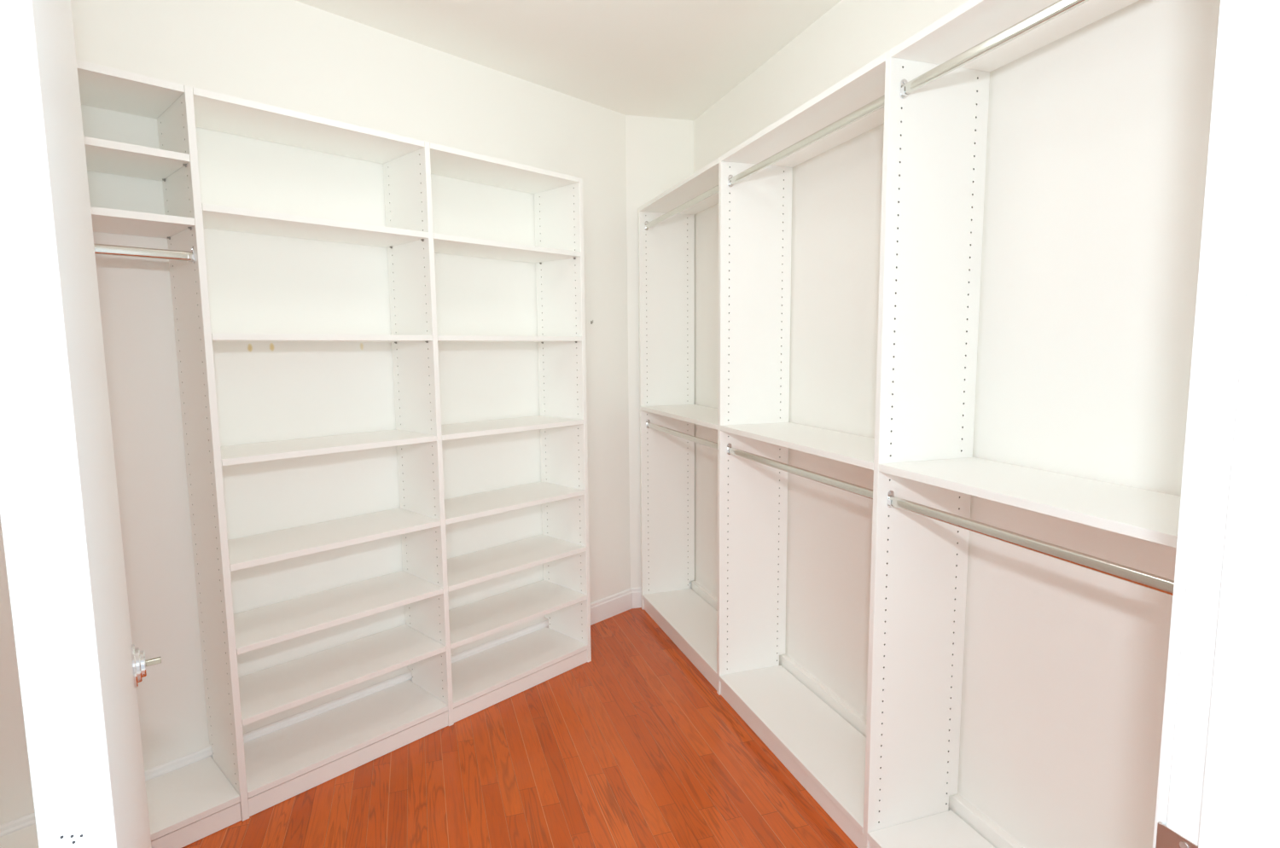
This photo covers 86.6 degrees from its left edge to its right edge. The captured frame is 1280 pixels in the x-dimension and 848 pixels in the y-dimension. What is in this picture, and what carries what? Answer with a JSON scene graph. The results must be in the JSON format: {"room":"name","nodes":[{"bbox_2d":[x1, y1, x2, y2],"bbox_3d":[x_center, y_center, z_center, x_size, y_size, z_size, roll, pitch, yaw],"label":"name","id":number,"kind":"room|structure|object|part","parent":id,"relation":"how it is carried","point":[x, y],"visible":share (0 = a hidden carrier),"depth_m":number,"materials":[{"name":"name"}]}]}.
{"room":"walk-in closet","nodes":[
{"label":"walk-in closet","id":0,"kind":"room"},
{"bbox_2d":[0,0,630,825],"bbox_3d":[-1.109,-0.172,2.564,0.120,2.660,2.929,5,9,43],"label":"wall","id":1,"kind":"structure","parent":0,"point":[291,55],"depth_m":2.40,"materials":[{"name":"beige paint"}]},
{"bbox_2d":[0,588,631,837],"bbox_3d":[-0.990,1.072,2.721,0.014,0.110,2.745,5,9,43],"label":"baseboard","id":2,"kind":"structure","parent":1,"relation":"attached to","point":[602,609],"depth_m":2.59,"materials":[{"name":"white paint"}]},
{"bbox_2d":[182,607,857,847],"bbox_3d":[-0.583,1.214,2.049,3.214,0.030,3.313,-3,7,-18],"label":"floor","id":3,"kind":"structure","parent":0,"point":[631,746],"depth_m":2.24,"materials":[{"name":"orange wood"}]},
{"bbox_2d":[0,59,591,847],"bbox_3d":[-1.068,0.104,2.315,0.306,2.126,2.118,5,9,43],"label":"organizer","id":4,"kind":"object","parent":3,"relation":"on","point":[187,805],"visible":1,"depth_m":2.40,"materials":[{"name":"white laminate"}]},
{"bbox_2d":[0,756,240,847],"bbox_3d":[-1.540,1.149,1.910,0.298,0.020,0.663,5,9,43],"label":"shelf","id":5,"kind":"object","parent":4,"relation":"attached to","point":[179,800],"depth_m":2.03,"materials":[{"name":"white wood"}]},
{"bbox_2d":[76,59,184,119],"bbox_3d":[-1.562,-0.882,1.688,0.306,0.020,0.663,5,9,43],"label":"shelf","id":6,"kind":"object","parent":4,"relation":"attached to","point":[100,86],"depth_m":1.82,"materials":[{"name":"white wood"}]},
{"bbox_2d":[83,135,189,180],"bbox_3d":[-1.560,-0.704,1.708,0.306,0.020,0.663,5,9,43],"label":"shelf","id":7,"kind":"object","parent":4,"relation":"attached to","point":[105,156],"depth_m":1.83,"materials":[{"name":"white wood"}]},
{"bbox_2d":[90,206,194,238],"bbox_3d":[-1.559,-0.536,1.726,0.306,0.020,0.663,5,9,43],"label":"shelf","id":8,"kind":"object","parent":4,"relation":"attached to","point":[104,220],"depth_m":1.84,"materials":[{"name":"white wood"}]},
{"bbox_2d":[93,244,194,263],"bbox_3d":[-1.475,-0.443,1.659,0.020,0.046,0.664,5,9,43],"label":"closet rod","id":9,"kind":"object","parent":4,"relation":"attached to","point":[102,249],"visible":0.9,"depth_m":1.81,"materials":[{"name":"silver metal"}]},
{"bbox_3d":[-1.318,0.135,2.052,0.306,2.126,0.020,5,9,43],"label":"panel","id":10,"kind":"part","parent":4,"relation":"part of","materials":[{"name":"white plastic"}]},
{"bbox_2d":[192,87,424,163],"bbox_3d":[-1.086,-0.942,2.191,0.306,0.020,0.684,5,9,43],"label":"shelf","id":11,"kind":"object","parent":4,"relation":"attached to","point":[213,111],"depth_m":2.15,"materials":[{"name":"white wood"}]},
{"bbox_2d":[201,203,428,247],"bbox_3d":[-1.083,-0.639,2.224,0.306,0.020,0.684,5,9,43],"label":"shelf","id":12,"kind":"object","parent":4,"relation":"attached to","point":[215,217],"depth_m":2.18,"materials":[{"name":"white wood"}]},
{"bbox_2d":[211,332,432,342],"bbox_3d":[-1.080,-0.286,2.264,0.306,0.020,0.684,5,9,43],"label":"shelf","id":13,"kind":"object","parent":4,"relation":"attached to","point":[395,337],"depth_m":2.17,"materials":[{"name":"white plastic"}]},
{"bbox_2d":[220,429,436,465],"bbox_3d":[-1.077,0.071,2.303,0.306,0.020,0.684,5,9,43],"label":"shelf","id":14,"kind":"object","parent":4,"relation":"attached to","point":[240,454],"depth_m":2.25,"materials":[{"name":"white plastic"}]},
{"bbox_2d":[227,507,440,571],"bbox_3d":[-1.074,0.382,2.337,0.306,0.020,0.684,5,9,43],"label":"shelf","id":15,"kind":"object","parent":4,"relation":"attached to","point":[253,550],"depth_m":2.29,"materials":[{"name":"white plastic"}]},
{"bbox_2d":[233,570,443,655],"bbox_3d":[-1.071,0.635,2.366,0.306,0.020,0.684,5,9,43],"label":"shelf","id":16,"kind":"object","parent":4,"relation":"attached to","point":[267,625],"depth_m":2.33,"materials":[{"name":"white plastic"}]},
{"bbox_2d":[238,624,445,726],"bbox_3d":[-1.069,0.857,2.390,0.306,0.020,0.684,5,9,43],"label":"shelf","id":17,"kind":"object","parent":4,"relation":"attached to","point":[276,689],"depth_m":2.36,"materials":[{"name":"white plastic"}]},
{"bbox_2d":[244,680,448,798],"bbox_3d":[-1.064,1.089,2.413,0.298,0.020,0.684,5,9,43],"label":"shelf","id":18,"kind":"object","parent":4,"relation":"attached to","point":[274,761],"depth_m":2.37,"materials":[{"name":"white plastic"}]},
{"bbox_3d":[-0.835,0.074,2.562,0.306,2.126,0.020,5,9,43],"label":"panel","id":19,"kind":"part","parent":4,"relation":"part of","materials":[{"name":"white plastic"}]},
{"bbox_2d":[429,142,579,193],"bbox_3d":[-0.602,-1.004,2.702,0.306,0.020,0.687,5,9,43],"label":"shelf","id":20,"kind":"object","parent":4,"relation":"attached to","point":[445,161],"depth_m":2.69,"materials":[{"name":"white wood"}]},
{"bbox_2d":[433,232,580,263],"bbox_3d":[-0.599,-0.700,2.736,0.306,0.020,0.687,5,9,43],"label":"shelf","id":21,"kind":"object","parent":4,"relation":"attached to","point":[447,244],"depth_m":2.72,"materials":[{"name":"white wood"}]},
{"bbox_2d":[437,335,581,342],"bbox_3d":[-0.596,-0.347,2.775,0.306,0.020,0.687,5,9,43],"label":"shelf","id":22,"kind":"object","parent":4,"relation":"attached to","point":[440,338],"depth_m":2.69,"materials":[{"name":"white wood"}]},
{"bbox_2d":[441,415,583,440],"bbox_3d":[-0.592,0.010,2.814,0.306,0.020,0.687,5,9,43],"label":"shelf","id":23,"kind":"object","parent":4,"relation":"attached to","point":[520,424],"depth_m":2.79,"materials":[{"name":"white wood"}]},
{"bbox_2d":[444,481,584,524],"bbox_3d":[-0.590,0.320,2.849,0.306,0.020,0.687,5,9,43],"label":"shelf","id":24,"kind":"object","parent":4,"relation":"attached to","point":[469,507],"depth_m":2.84,"materials":[{"name":"white wood"}]},
{"bbox_2d":[447,535,586,592],"bbox_3d":[-0.587,0.575,2.877,0.306,0.020,0.687,5,9,43],"label":"shelf","id":25,"kind":"object","parent":4,"relation":"attached to","point":[463,571],"depth_m":2.87,"materials":[{"name":"white wood"}]},
{"bbox_2d":[448,580,587,649],"bbox_3d":[-0.585,0.796,2.901,0.306,0.020,0.687,5,9,43],"label":"shelf","id":26,"kind":"object","parent":4,"relation":"attached to","point":[479,619],"depth_m":2.89,"materials":[{"name":"white wood"}]},
{"bbox_2d":[451,627,587,708],"bbox_3d":[-0.580,1.028,2.924,0.298,0.020,0.687,5,9,43],"label":"shelf","id":27,"kind":"object","parent":4,"relation":"attached to","point":[476,677],"depth_m":2.91,"materials":[{"name":"white wood"}]},
{"bbox_3d":[-0.350,0.013,3.074,0.306,2.126,0.020,5,9,43],"label":"panel","id":28,"kind":"part","parent":4,"relation":"part of","materials":[{"name":"white plastic"}]},
{"bbox_2d":[637,0,1181,847],"bbox_3d":[0.604,0.092,2.279,0.306,2.126,2.906,-3,7,-18],"label":"organizer","id":29,"kind":"object","parent":3,"relation":"on","point":[891,787],"visible":0.98,"depth_m":1.90,"materials":[{"name":"white laminate"}]},
{"bbox_3d":[0.146,-0.054,3.640,0.306,2.126,0.020,-3,7,-18],"label":"panel","id":30,"kind":"part","parent":29,"relation":"part of","materials":[{"name":"white plastic"}]},
{"bbox_2d":[639,157,718,215],"bbox_3d":[0.291,-1.052,3.064,0.306,0.020,0.954,-3,7,-18],"label":"shelf","id":31,"kind":"object","parent":29,"relation":"attached to","point":[706,177],"depth_m":3.12,"materials":[{"name":"white wood"}]},
{"bbox_2d":[640,404,717,430],"bbox_3d":[0.300,-0.042,3.176,0.306,0.020,0.954,-3,7,-18],"label":"shelf","id":32,"kind":"object","parent":29,"relation":"attached to","point":[699,415],"depth_m":3.24,"materials":[{"name":"white wood"}]},
{"bbox_2d":[642,588,717,677],"bbox_3d":[0.300,0.979,3.286,0.285,0.020,0.954,-3,7,-18],"label":"shelf","id":33,"kind":"object","parent":29,"relation":"attached to","point":[690,619],"depth_m":3.36,"materials":[{"name":"white wood"}]},
{"bbox_2d":[644,185,718,230],"bbox_3d":[0.184,-0.969,3.038,0.020,0.046,0.954,-3,7,-18],"label":"closet rod","id":34,"kind":"object","parent":29,"relation":"attached to","point":[711,192],"visible":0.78,"depth_m":3.00,"materials":[{"name":"silver metal"}]},
{"bbox_2d":[645,419,717,449],"bbox_3d":[0.194,0.048,3.150,0.020,0.046,0.954,-3,7,-18],"label":"closet rod","id":35,"kind":"object","parent":29,"relation":"attached to","point":[707,443],"visible":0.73,"depth_m":3.12,"materials":[{"name":"silver metal"}]},
{"bbox_3d":[0.455,0.045,2.721,0.306,2.126,0.020,-3,7,-18],"label":"panel","id":36,"kind":"part","parent":29,"relation":"part of","materials":[{"name":"white plastic"}]},
{"bbox_2d":[719,665,866,834],"bbox_3d":[0.606,1.077,2.375,0.285,0.020,0.936,-3,7,-18],"label":"shelf","id":37,"kind":"object","parent":29,"relation":"attached to","point":[825,747],"depth_m":2.37,"materials":[{"name":"white wood"}]},
{"bbox_2d":[720,422,874,470],"bbox_3d":[0.606,0.057,2.265,0.306,0.020,0.936,-3,7,-18],"label":"shelf","id":38,"kind":"object","parent":29,"relation":"attached to","point":[847,448],"depth_m":2.24,"materials":[{"name":"white wood"}]},
{"bbox_2d":[727,443,872,500],"bbox_3d":[0.500,0.146,2.239,0.020,0.046,0.937,-3,7,-18],"label":"closet rod","id":39,"kind":"object","parent":29,"relation":"attached to","point":[866,492],"visible":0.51,"depth_m":2.15,"materials":[{"name":"silver metal"}]},
{"bbox_2d":[721,52,885,167],"bbox_3d":[0.597,-0.954,2.153,0.306,0.020,0.936,-3,7,-18],"label":"shelf","id":40,"kind":"object","parent":29,"relation":"attached to","point":[866,84],"depth_m":2.13,"materials":[{"name":"white wood"}]},
{"bbox_2d":[727,94,884,187],"bbox_3d":[0.490,-0.871,2.127,0.020,0.046,0.937,-3,7,-18],"label":"closet rod","id":41,"kind":"object","parent":29,"relation":"attached to","point":[878,103],"visible":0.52,"depth_m":2.03,"materials":[{"name":"silver metal"}]},
{"bbox_3d":[0.758,0.142,1.818,0.306,2.126,0.020,-3,7,-18],"label":"panel","id":42,"kind":"part","parent":29,"relation":"part of","materials":[{"name":"white plastic"}]},
{"bbox_2d":[867,809,995,847],"bbox_3d":[0.909,1.175,1.473,0.285,0.020,0.934,-3,7,-18],"label":"shelf","id":43,"kind":"object","parent":29,"relation":"attached to","point":[932,829],"depth_m":1.86,"materials":[{"name":"white wood"}]},
{"bbox_2d":[900,0,1088,98],"bbox_3d":[0.793,-0.773,1.225,0.020,0.046,0.934,-3,7,-18],"label":"closet rod","id":44,"kind":"object","parent":29,"relation":"attached to","point":[1060,7],"visible":1,"depth_m":1.40,"materials":[{"name":"silver metal"}]},
{"bbox_2d":[890,0,1139,72],"bbox_3d":[0.900,-0.857,1.252,0.306,0.020,0.934,-3,7,-18],"label":"shelf","id":45,"kind":"object","parent":29,"relation":"attached to","point":[973,22],"depth_m":1.52,"materials":[{"name":"white wood"}]},
{"bbox_2d":[878,457,1181,547],"bbox_3d":[0.909,0.154,1.364,0.306,0.020,0.934,-3,7,-18],"label":"shelf","id":46,"kind":"object","parent":29,"relation":"attached to","point":[1145,514],"depth_m":1.40,"materials":[{"name":"white wood"}]},
{"bbox_2d":[887,490,1174,596],"bbox_3d":[0.803,0.243,1.337,0.020,0.046,0.934,-3,7,-18],"label":"closet rod","id":47,"kind":"object","parent":29,"relation":"attached to","point":[1150,581],"visible":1,"depth_m":1.34,"materials":[{"name":"silver metal"}]},
{"bbox_2d":[295,0,840,120],"bbox_3d":[-0.572,-1.404,1.653,2.814,0.080,3.091,-3,7,-18],"label":"ceiling","id":48,"kind":"structure","parent":0,"point":[667,59],"depth_m":2.58,"materials":[{"name":"paint"}]},
{"bbox_2d":[625,115,693,589],"bbox_3d":[0.127,-0.308,3.693,0.543,2.660,0.133,-3,7,-18],"label":"wall","id":49,"kind":"structure","parent":0,"point":[660,151],"depth_m":3.53,"materials":[{"name":"beige paint"}]},
{"bbox_2d":[631,581,691,608],"bbox_3d":[0.123,0.947,3.761,0.349,0.110,0.013,-2,7,-15],"label":"baseboard","id":50,"kind":"structure","parent":49,"relation":"attached to","point":[636,592],"depth_m":3.72,"materials":[{"name":"white paint"}]},
{"bbox_2d":[693,0,1220,847],"bbox_3d":[0.830,-0.156,2.263,0.120,2.660,3.140,-3,7,-18],"label":"wall","id":51,"kind":"structure","parent":0,"point":[1097,142],"depth_m":1.66,"materials":[{"name":"beige paint"}]},
{"bbox_2d":[691,581,1024,847],"bbox_3d":[0.763,1.085,2.409,0.024,0.122,2.940,-3,7,-18],"label":"baseboard","id":52,"kind":"structure","parent":51,"relation":"attached to","point":[965,811],"depth_m":2.39,"materials":[{"name":"beige paint"}]},
{"bbox_3d":[-0.140,0.063,0.362,2.934,2.660,0.116,-3,7,-18],"label":"wall","id":53,"kind":"structure","parent":0,"visible":0},
{"bbox_2d":[0,0,161,847],"bbox_3d":[-0.575,0.314,0.762,0.071,2.022,0.815,-5,8,-37],"label":"door","id":54,"kind":"structure","parent":53,"relation":"in","point":[80,669],"depth_m":0.41,"materials":[{"name":"white paint"}]},
{"bbox_2d":[1152,0,1279,847],"bbox_3d":[0.572,0.284,0.624,0.074,2.110,0.149,-3,7,-18],"label":"trim","id":55,"kind":"structure","parent":53,"relation":"attached to","point":[1218,779],"depth_m":0.61,"materials":[{"name":"white paint"}]},
{"bbox_3d":[0.534,0.435,0.677,0.007,0.057,0.044,-2,6,-10],"label":"strike plate","id":56,"kind":"part","parent":55,"relation":"part of","materials":[{"name":"brown metal"}]}
]}

